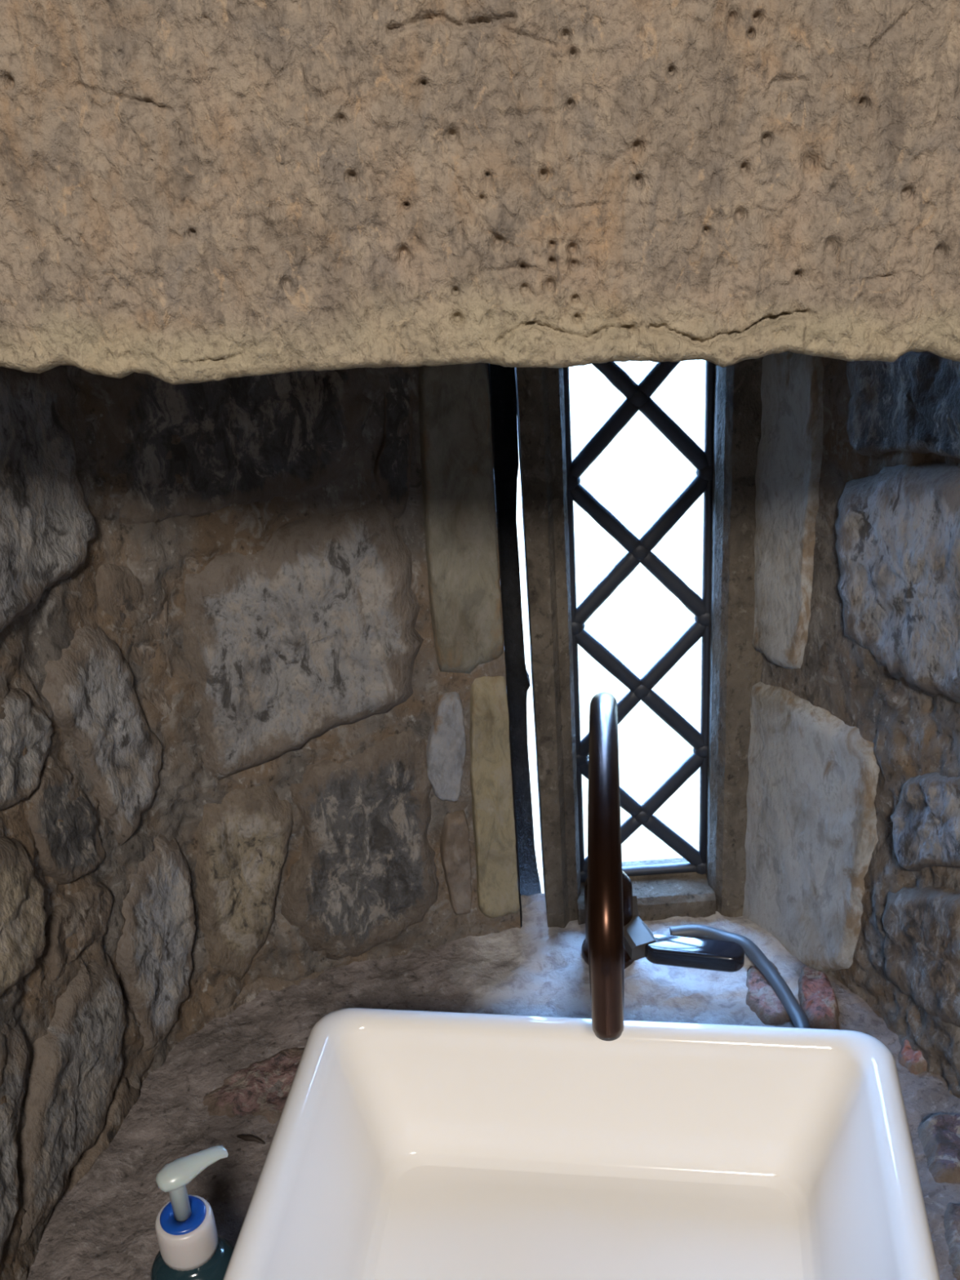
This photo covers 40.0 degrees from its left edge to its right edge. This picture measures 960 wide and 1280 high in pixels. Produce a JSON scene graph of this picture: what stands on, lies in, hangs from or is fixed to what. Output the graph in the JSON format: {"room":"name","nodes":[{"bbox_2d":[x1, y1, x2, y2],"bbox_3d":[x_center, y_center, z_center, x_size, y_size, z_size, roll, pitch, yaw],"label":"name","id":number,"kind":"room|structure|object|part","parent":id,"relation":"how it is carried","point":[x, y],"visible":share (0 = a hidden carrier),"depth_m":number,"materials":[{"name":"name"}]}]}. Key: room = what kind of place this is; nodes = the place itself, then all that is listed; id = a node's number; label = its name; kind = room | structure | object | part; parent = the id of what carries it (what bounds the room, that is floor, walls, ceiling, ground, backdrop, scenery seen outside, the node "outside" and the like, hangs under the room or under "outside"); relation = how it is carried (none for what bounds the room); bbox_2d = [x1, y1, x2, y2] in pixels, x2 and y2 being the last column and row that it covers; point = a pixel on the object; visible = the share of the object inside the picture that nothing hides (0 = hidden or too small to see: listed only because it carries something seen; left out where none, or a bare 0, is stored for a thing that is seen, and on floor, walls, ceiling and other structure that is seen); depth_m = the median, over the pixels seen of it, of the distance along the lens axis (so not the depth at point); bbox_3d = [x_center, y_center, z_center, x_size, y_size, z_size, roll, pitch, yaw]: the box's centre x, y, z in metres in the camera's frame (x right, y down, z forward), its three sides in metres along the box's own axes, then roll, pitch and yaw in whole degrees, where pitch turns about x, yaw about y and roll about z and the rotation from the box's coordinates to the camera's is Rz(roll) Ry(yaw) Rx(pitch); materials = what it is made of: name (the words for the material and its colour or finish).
{"room":"bathroom","nodes":[
{"label":"bathroom","id":0,"kind":"room"},
{"bbox_2d":[0,362,541,1279],"bbox_3d":[-0.202,0.088,0.907,0.189,0.821,0.777,13,31,31],"label":"wall","id":1,"kind":"structure","parent":0,"point":[264,684],"depth_m":0.98,"materials":[{"name":"stone"}]},
{"bbox_2d":[742,351,959,1098],"bbox_3d":[0.326,0.079,0.828,0.065,0.800,0.573,-11,27,-14],"label":"wall","id":2,"kind":"structure","parent":0,"point":[852,842],"depth_m":0.96,"materials":[{"name":"stone"}]},
{"bbox_3d":[0.002,0.032,0.682,2.600,2.450,0.300,-4,26,0],"label":"wall","id":3,"kind":"structure","parent":0,"visible":0},
{"bbox_2d":[0,0,959,385],"bbox_3d":[-0.034,-0.501,0.674,1.900,0.621,0.561,-4,26,0],"label":"lintel","id":4,"kind":"object","parent":3,"relation":"attached to","point":[192,191],"visible":1,"depth_m":0.52,"materials":[{"name":"stone"}]},
{"bbox_2d":[26,893,959,1279],"bbox_3d":[0.030,0.442,0.907,0.920,0.114,0.750,-4,26,0],"label":"countertop","id":5,"kind":"structure","parent":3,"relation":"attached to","point":[233,1077],"depth_m":1.06,"materials":[{"name":"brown stone"}]},
{"bbox_2d":[150,1145,234,1279],"bbox_3d":[-0.168,0.372,0.781,0.055,0.166,0.046,-4,26,0],"label":"soap dispenser","id":6,"kind":"object","parent":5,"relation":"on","point":[191,1247],"visible":0.99,"depth_m":0.76,"materials":[{"name":"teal plastic"}]},
{"bbox_3d":[-0.172,0.319,0.755,0.013,0.035,0.013,-4,26,0],"label":"stem","id":7,"kind":"part","parent":6,"relation":"part of","materials":[{"name":"white plastic"}]},
{"bbox_2d":[150,1234,234,1279],"bbox_3d":[-0.167,0.399,0.794,0.053,0.106,0.046,-4,26,0],"label":"bottle","id":8,"kind":"object","parent":6,"relation":"attached to","point":[209,1260],"depth_m":0.76,"materials":[{"name":"teal plastic"}]},
{"bbox_2d":[236,1134,265,1144],"bbox_3d":[-0.170,0.370,0.978,0.024,0.005,0.005,7,28,21],"label":"splinter","id":9,"kind":"object","parent":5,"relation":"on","point":[246,1138],"visible":1,"depth_m":0.98,"materials":[{"name":"brown wood"}]},
{"bbox_2d":[222,1007,939,1279],"bbox_3d":[0.056,0.395,0.756,0.395,0.114,0.402,0,26,8],"label":"basin","id":10,"kind":"object","parent":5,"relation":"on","point":[406,1144],"visible":1,"depth_m":0.88,"materials":[{"name":"white ceramic"}]},
{"bbox_2d":[581,691,744,1040],"bbox_3d":[0.090,0.195,0.967,0.143,0.299,0.289,10,29,26],"label":"tap","id":11,"kind":"object","parent":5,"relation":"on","point":[616,936],"visible":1,"depth_m":0.84,"materials":[{"name":"brown metal"}]},
{"bbox_3d":[0.090,0.172,0.945,0.022,0.239,0.296,-1,26,6],"label":"spout","id":12,"kind":"part","parent":11,"relation":"part of","materials":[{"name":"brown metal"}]},
{"bbox_3d":[0.178,0.260,1.095,0.082,0.017,0.023,3,27,14],"label":"lever","id":13,"kind":"part","parent":11,"relation":"part of","materials":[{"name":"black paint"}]},
{"bbox_2d":[669,924,810,1028],"bbox_3d":[0.225,0.277,1.096,0.044,0.024,0.171,-18,29,-27],"label":"cable","id":14,"kind":"object","parent":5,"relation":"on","point":[793,1008],"visible":0.79,"depth_m":1.10,"materials":[{"name":"grey rubber"}]},
{"bbox_2d":[514,356,763,928],"bbox_3d":[0.132,-0.087,1.101,0.198,0.755,0.149,-4,26,0],"label":"window","id":15,"kind":"structure","parent":3,"relation":"in","point":[708,880],"depth_m":1.07,"materials":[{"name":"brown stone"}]},
{"bbox_3d":[0.149,0.241,1.213,0.123,0.065,0.062,-4,26,0],"label":"sill","id":16,"kind":"part","parent":15,"relation":"part of","materials":[{"name":"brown stone"}]},
{"label":"outside","id":17,"kind":"structure","parent":0,"visible":0},
{"bbox_2d":[516,360,705,893],"bbox_3d":[-0.705,-10.470,29.022,60.000,0.001,58.600,-4,26,0],"label":"sky","id":18,"kind":"structure","parent":17,"point":[640,473],"depth_m":7.78,"materials":[{"name":"white"}]}
]}

